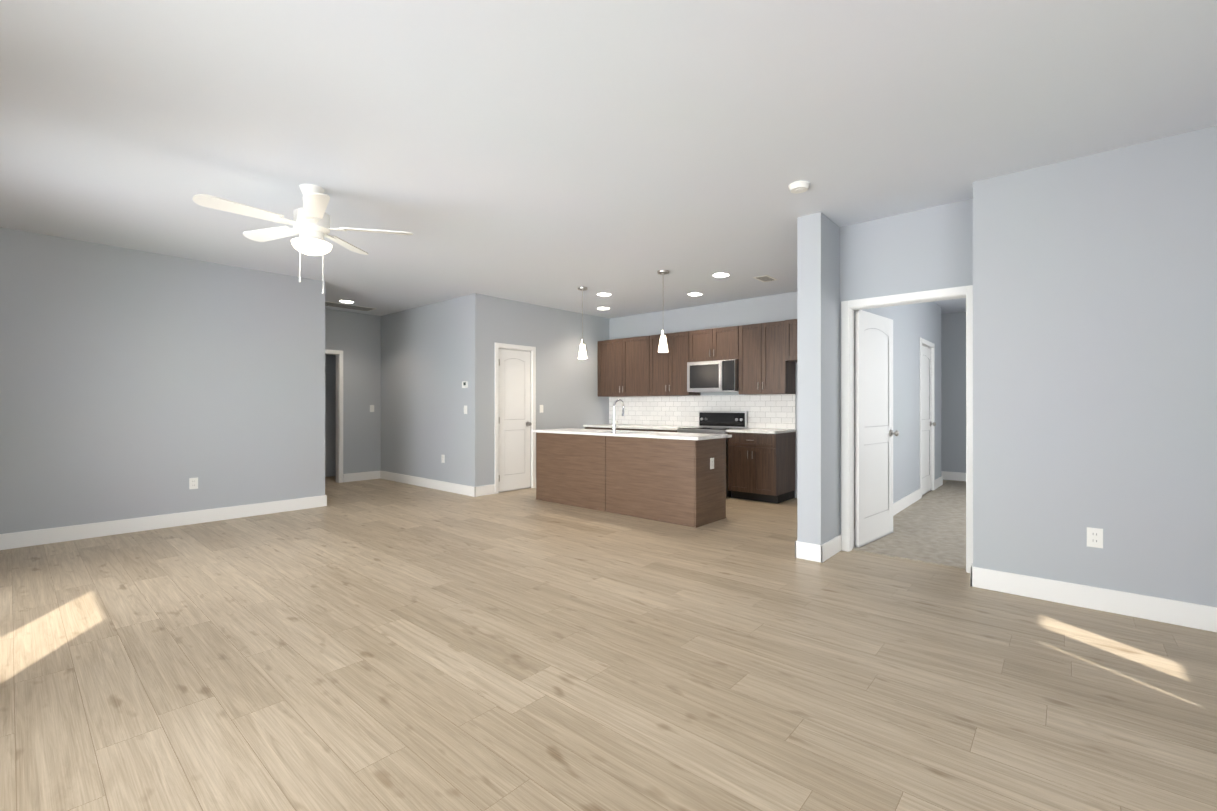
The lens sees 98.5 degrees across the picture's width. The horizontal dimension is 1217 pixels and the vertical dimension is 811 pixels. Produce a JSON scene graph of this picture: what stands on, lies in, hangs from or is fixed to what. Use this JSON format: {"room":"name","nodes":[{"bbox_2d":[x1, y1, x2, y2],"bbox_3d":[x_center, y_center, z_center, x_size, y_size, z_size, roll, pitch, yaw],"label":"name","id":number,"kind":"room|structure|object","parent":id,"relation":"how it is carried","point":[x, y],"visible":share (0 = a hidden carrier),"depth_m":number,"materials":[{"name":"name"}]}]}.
{"room":"empty living room","nodes":[
{"label":"empty living room","id":0,"kind":"room"},
{"bbox_2d":[0,227,327,533],"bbox_3d":[-4.728,-0.143,5.057,0.150,2.740,3.690,0,0,41],"label":"wall","id":1,"kind":"structure","parent":0,"point":[138,384],"depth_m":5.17,"materials":[{"name":"grey paint"}]},
{"bbox_2d":[189,477,197,488],"bbox_3d":[-4.297,0.807,5.429,0.009,0.116,0.072,0,0,41],"label":"outlet","id":2,"kind":"object","parent":1,"relation":"attached to","point":[193,483],"visible":1,"depth_m":5.43,"materials":[{"name":"white plastic"}]},
{"bbox_2d":[328,309,379,476],"bbox_3d":[-4.673,-0.141,7.977,0.150,2.740,2.340,0,0,41],"label":"wall","id":3,"kind":"structure","parent":0,"point":[357,335],"depth_m":8.61,"materials":[{"name":"grey paint"}]},
{"bbox_2d":[325,349,342,482],"bbox_3d":[-4.579,0.177,8.080,0.139,2.105,0.890,0,0,41],"label":"door frame","id":4,"kind":"structure","parent":3,"relation":"attached to","point":[339,415],"depth_m":8.35,"materials":[{"name":"white wood"}]},
{"bbox_2d":[380,293,483,486],"bbox_3d":[-3.110,-0.140,8.284,3.600,2.740,0.120,0,0,41],"label":"wall","id":5,"kind":"structure","parent":0,"point":[427,352],"depth_m":7.73,"materials":[{"name":"grey paint"}]},
{"bbox_2d":[441,455,444,462],"bbox_3d":[-2.391,0.769,7.570,0.072,0.116,0.009,0,0,41],"label":"outlet","id":6,"kind":"object","parent":5,"relation":"attached to","point":[442,458],"visible":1,"depth_m":7.56,"materials":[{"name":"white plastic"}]},
{"bbox_2d":[462,381,467,387],"bbox_3d":[-1.971,-0.286,7.193,0.110,0.090,0.025,0,0,41],"label":"thermostat","id":7,"kind":"object","parent":5,"relation":"attached to","point":[464,384],"visible":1,"depth_m":7.17,"materials":[{"name":"white plastic"}]},
{"bbox_2d":[0,470,1216,631],"bbox_3d":[0.492,1.154,5.520,11.500,0.147,11.300,0,0,41],"label":"baseboard","id":8,"kind":"structure","parent":5,"relation":"attached to","point":[1187,614],"depth_m":4.44,"materials":[{"name":"white wood"}]},
{"bbox_2d":[484,295,607,485],"bbox_3d":[-0.901,-0.141,8.167,0.120,2.740,2.610,0,0,41],"label":"wall","id":9,"kind":"structure","parent":0,"point":[566,384],"depth_m":8.10,"materials":[{"name":"grey paint"}]},
{"bbox_2d":[499,348,531,491],"bbox_3d":[-1.367,0.208,7.584,0.179,2.030,0.616,0,0,41],"label":"pantry door","id":10,"kind":"structure","parent":9,"relation":"in","point":[515,423],"depth_m":7.57,"materials":[{"name":"white wood"}]},
{"bbox_2d":[495,342,535,493],"bbox_3d":[-1.383,0.176,7.604,0.139,2.105,0.740,0,0,41],"label":"door frame","id":11,"kind":"structure","parent":9,"relation":"attached to","point":[533,399],"depth_m":7.67,"materials":[{"name":"white wood"}]},
{"bbox_2d":[0,476,1216,810],"bbox_3d":[0.263,1.287,5.774,12.260,0.120,11.460,0,0,41],"label":"floor","id":12,"kind":"structure","parent":0,"point":[376,646],"depth_m":2.39,"materials":[{"name":"brown wood"}]},
{"bbox_2d":[585,428,622,429],"bbox_3d":[0.178,0.791,8.564,0.978,0.877,0.629,0,0,41],"label":"base cabinet","id":13,"kind":"object","parent":12,"relation":"on","point":[585,428],"depth_m":8.32,"materials":[{"name":"silver metal"}]},
{"bbox_2d":[536,432,725,527],"bbox_3d":[0.172,0.788,6.294,2.432,0.879,0.636,0,0,41],"label":"kitchen island","id":14,"kind":"object","parent":12,"relation":"on","point":[670,477],"depth_m":5.76,"materials":[{"name":"brown wood"}]},
{"bbox_2d":[532,428,727,439],"bbox_3d":[0.171,0.333,6.293,2.520,0.030,0.700,0,0,41],"label":"island countertop","id":15,"kind":"structure","parent":14,"relation":"on","point":[567,431],"depth_m":5.94,"materials":[{"name":"white stone"}]},
{"bbox_2d":[612,399,623,432],"bbox_3d":[0.128,0.119,6.159,0.093,0.395,0.211,0,0,41],"label":"faucet","id":16,"kind":"object","parent":15,"relation":"on","point":[614,424],"visible":1,"depth_m":6.11,"materials":[{"name":"silver metal"}]},
{"bbox_2d":[710,458,713,468],"bbox_3d":[1.087,0.607,5.493,0.009,0.116,0.072,0,0,41],"label":"outlet","id":17,"kind":"object","parent":14,"relation":"attached to","point":[711,463],"visible":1,"depth_m":5.48,"materials":[{"name":"white plastic"}]},
{"bbox_2d":[623,428,662,431],"bbox_3d":[0.827,0.791,7.996,0.986,0.877,0.629,0,0,41],"label":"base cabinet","id":18,"kind":"object","parent":12,"relation":"on","point":[658,428],"depth_m":7.82,"materials":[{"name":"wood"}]},
{"bbox_2d":[583,424,686,431],"bbox_3d":[0.494,0.336,8.268,1.844,0.032,0.659,0,0,41],"label":"countertop","id":19,"kind":"structure","parent":18,"relation":"on","point":[665,428],"depth_m":8.06,"materials":[{"name":"white stone"}]},
{"bbox_2d":[677,411,747,496],"bbox_3d":[1.450,0.644,7.376,0.756,1.130,0.686,0,0,41],"label":"range","id":20,"kind":"object","parent":12,"relation":"on","point":[716,422],"visible":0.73,"depth_m":7.44,"materials":[{"name":"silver metal"}]},
{"bbox_2d":[726,428,794,503],"bbox_3d":[2.017,0.773,6.935,0.666,0.910,0.662,0,0,41],"label":"base cabinet","id":21,"kind":"object","parent":12,"relation":"on","point":[761,464],"visible":0.98,"depth_m":6.71,"materials":[{"name":"brown wood"}]},
{"bbox_2d":[852,480,965,569],"bbox_3d":[4.615,1.221,5.629,2.435,0.012,5.710,0,0,41],"label":"floor carpet","id":22,"kind":"object","parent":12,"relation":"on","point":[929,527],"visible":0.1,"depth_m":5.01,"materials":[{"name":"beige carpet"}]},
{"bbox_2d":[0,0,1216,318],"bbox_3d":[0.263,-1.573,5.777,12.260,0.120,11.460,0,0,41],"label":"ceiling","id":23,"kind":"structure","parent":0,"point":[556,154],"depth_m":2.81,"materials":[{"name":"white paint"}]},
{"bbox_2d":[192,184,412,293],"bbox_3d":[-2.101,-1.147,3.614,1.272,0.735,1.223,0,0,41],"label":"ceiling fan","id":24,"kind":"object","parent":23,"relation":"hanging from","point":[311,218],"visible":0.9,"depth_m":3.56,"materials":[{"name":"white plastic"}]},
{"bbox_2d":[291,238,331,255],"bbox_3d":[-2.068,-1.092,3.656,0.250,0.078,0.250,0,0,41],"label":"shade","id":25,"kind":"object","parent":24,"relation":"attached to","point":[311,246],"visible":1,"depth_m":3.59,"materials":[{"name":"white glass"}]},
{"bbox_2d":[340,300,353,302],"bbox_3d":[-3.802,-1.507,7.615,0.184,0.008,0.184,0,0,41],"label":"recessed light","id":26,"kind":"object","parent":23,"relation":"in","point":[345,301],"visible":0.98,"depth_m":7.59,"materials":[{"name":"white plastic"}]},
{"bbox_2d":[325,301,375,310],"bbox_3d":[-4.029,-1.508,7.947,0.340,0.006,0.900,0,0,41],"label":"ceiling vent","id":27,"kind":"object","parent":23,"relation":"in","point":[345,306],"visible":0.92,"depth_m":7.97,"materials":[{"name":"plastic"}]},
{"bbox_2d":[578,287,587,358],"bbox_3d":[-0.334,-1.057,6.735,0.132,0.910,0.132,0,0,41],"label":"pendant light","id":28,"kind":"object","parent":23,"relation":"hanging from","point":[582,352],"visible":1,"depth_m":6.71,"materials":[{"name":"white glass"}]},
{"bbox_2d":[598,293,610,295],"bbox_3d":[-0.055,-1.507,7.130,0.184,0.008,0.184,0,0,41],"label":"recessed light","id":29,"kind":"object","parent":23,"relation":"in","point":[604,294],"visible":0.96,"depth_m":7.10,"materials":[{"name":"white plastic"}]},
{"bbox_2d":[657,270,668,352],"bbox_3d":[0.615,-1.058,5.906,0.132,0.910,0.132,0,0,41],"label":"pendant light","id":30,"kind":"object","parent":23,"relation":"hanging from","point":[663,348],"visible":1,"depth_m":5.87,"materials":[{"name":"white glass"}]},
{"bbox_2d":[689,293,701,295],"bbox_3d":[1.179,-1.507,7.114,0.184,0.008,0.184,0,0,41],"label":"recessed light","id":31,"kind":"object","parent":23,"relation":"in","point":[694,294],"visible":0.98,"depth_m":7.10,"materials":[{"name":"white plastic"}]},
{"bbox_2d":[713,273,728,276],"bbox_3d":[1.306,-1.508,6.073,0.184,0.008,0.184,0,0,41],"label":"recessed light","id":32,"kind":"object","parent":23,"relation":"in","point":[721,275],"visible":0.96,"depth_m":6.07,"materials":[{"name":"white plastic"}]},
{"bbox_2d":[753,275,776,281],"bbox_3d":[1.868,-1.510,6.246,0.180,0.006,0.300,0,0,41],"label":"ceiling vent","id":33,"kind":"object","parent":23,"relation":"in","point":[765,278],"visible":1,"depth_m":6.22,"materials":[{"name":"white plastic"}]},
{"bbox_2d":[788,181,809,193],"bbox_3d":[1.309,-1.494,3.600,0.140,0.040,0.140,0,0,41],"label":"smoke detector","id":34,"kind":"object","parent":23,"relation":"attached to","point":[796,187],"visible":1,"depth_m":3.56,"materials":[{"name":"white plastic"}]},
{"bbox_2d":[608,292,795,497],"bbox_3d":[1.658,-0.141,7.790,4.470,2.740,0.150,0,0,41],"label":"wall","id":35,"kind":"structure","parent":0,"point":[772,308],"depth_m":7.82,"materials":[{"name":"grey paint"}]},
{"bbox_2d":[598,336,649,396],"bbox_3d":[0.321,-0.620,8.617,1.088,0.940,0.362,0,0,41],"label":"upper cabinet","id":36,"kind":"object","parent":35,"relation":"attached to","point":[623,367],"visible":0.96,"depth_m":8.47,"materials":[{"name":"brown wood"}]},
{"bbox_2d":[650,331,700,395],"bbox_3d":[1.003,-0.621,8.021,0.716,0.940,0.362,0,0,41],"label":"upper cabinet","id":37,"kind":"object","parent":35,"relation":"attached to","point":[668,373],"visible":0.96,"depth_m":7.89,"materials":[{"name":"brown wood"}]},
{"bbox_2d":[609,394,794,428],"bbox_3d":[1.247,0.084,8.040,3.278,0.468,0.011,0,0,41],"label":"tile backsplash","id":38,"kind":"structure","parent":35,"relation":"attached to","point":[774,411],"depth_m":7.94,"materials":[{"name":"white tile"}]},
{"bbox_2d":[689,326,738,361],"bbox_3d":[1.572,-0.861,7.524,0.786,0.460,0.362,0,0,41],"label":"upper cabinet","id":39,"kind":"object","parent":35,"relation":"attached to","point":[715,344],"visible":0.85,"depth_m":7.39,"materials":[{"name":"brown wood"}]},
{"bbox_2d":[687,359,738,392],"bbox_3d":[1.544,-0.411,7.485,0.756,0.430,0.458,0,0,41],"label":"microwave","id":40,"kind":"object","parent":39,"relation":"attached to","point":[714,376],"visible":0.98,"depth_m":7.31,"materials":[{"name":"silver metal"}]},
{"bbox_2d":[739,321,794,394],"bbox_3d":[2.118,-0.622,7.047,0.658,0.940,0.362,0,0,41],"label":"upper cabinet","id":41,"kind":"object","parent":35,"relation":"attached to","point":[765,368],"visible":0.94,"depth_m":6.91,"materials":[{"name":"brown wood"}]},
{"bbox_2d":[785,319,796,361],"bbox_3d":[2.764,-0.832,6.478,1.056,0.520,0.369,0,0,41],"label":"upper cabinet","id":42,"kind":"object","parent":35,"relation":"attached to","point":[790,340],"visible":0.25,"depth_m":6.64,"materials":[{"name":"brown wood"}]},
{"bbox_2d":[792,212,843,544],"bbox_3d":[3.325,-0.142,6.134,0.200,2.740,5.250,0,0,41],"label":"wall","id":43,"kind":"structure","parent":0,"point":[816,303],"depth_m":4.19,"materials":[{"name":"grey paint"}]},
{"bbox_2d":[844,200,967,517],"bbox_3d":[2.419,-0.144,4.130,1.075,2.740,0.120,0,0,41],"label":"wall","id":44,"kind":"structure","parent":0,"point":[924,249],"depth_m":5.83,"materials":[{"name":"grey paint"}]},
{"bbox_2d":[854,310,898,547],"bbox_3d":[2.409,0.196,4.742,0.816,2.030,0.179,0,0,-43],"label":"bedroom door","id":45,"kind":"structure","parent":44,"relation":"in","point":[873,423],"depth_m":4.69,"materials":[{"name":"white wood"}]},
{"bbox_2d":[841,285,972,572],"bbox_3d":[2.369,0.173,4.173,0.940,2.105,0.154,0,0,41],"label":"door frame","id":46,"kind":"structure","parent":44,"relation":"attached to","point":[849,307],"depth_m":4.38,"materials":[{"name":"white wood"}]},
{"bbox_2d":[920,337,934,497],"bbox_3d":[4.312,0.164,7.263,0.204,2.105,0.940,0,0,41],"label":"door frame","id":47,"kind":"structure","parent":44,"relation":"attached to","point":[926,343],"depth_m":7.51,"materials":[{"name":"white wood"}]},
{"bbox_2d":[922,345,935,494],"bbox_3d":[4.348,0.198,7.224,0.179,2.030,0.816,0,0,41],"label":"door","id":48,"kind":"structure","parent":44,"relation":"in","point":[927,423],"depth_m":7.29,"materials":[{"name":"white wood"}]},
{"bbox_2d":[968,126,1216,606],"bbox_3d":[3.055,-0.145,3.123,1.445,2.740,0.120,0,0,41],"label":"wall","id":49,"kind":"structure","parent":0,"point":[1093,278],"depth_m":3.14,"materials":[{"name":"grey paint"}]},
{"bbox_2d":[1087,527,1102,547],"bbox_3d":[2.924,0.795,3.151,0.072,0.116,0.009,0,0,41],"label":"outlet","id":50,"kind":"object","parent":49,"relation":"attached to","point":[1095,537],"visible":1,"depth_m":3.15,"materials":[{"name":"white plastic"}]}
]}

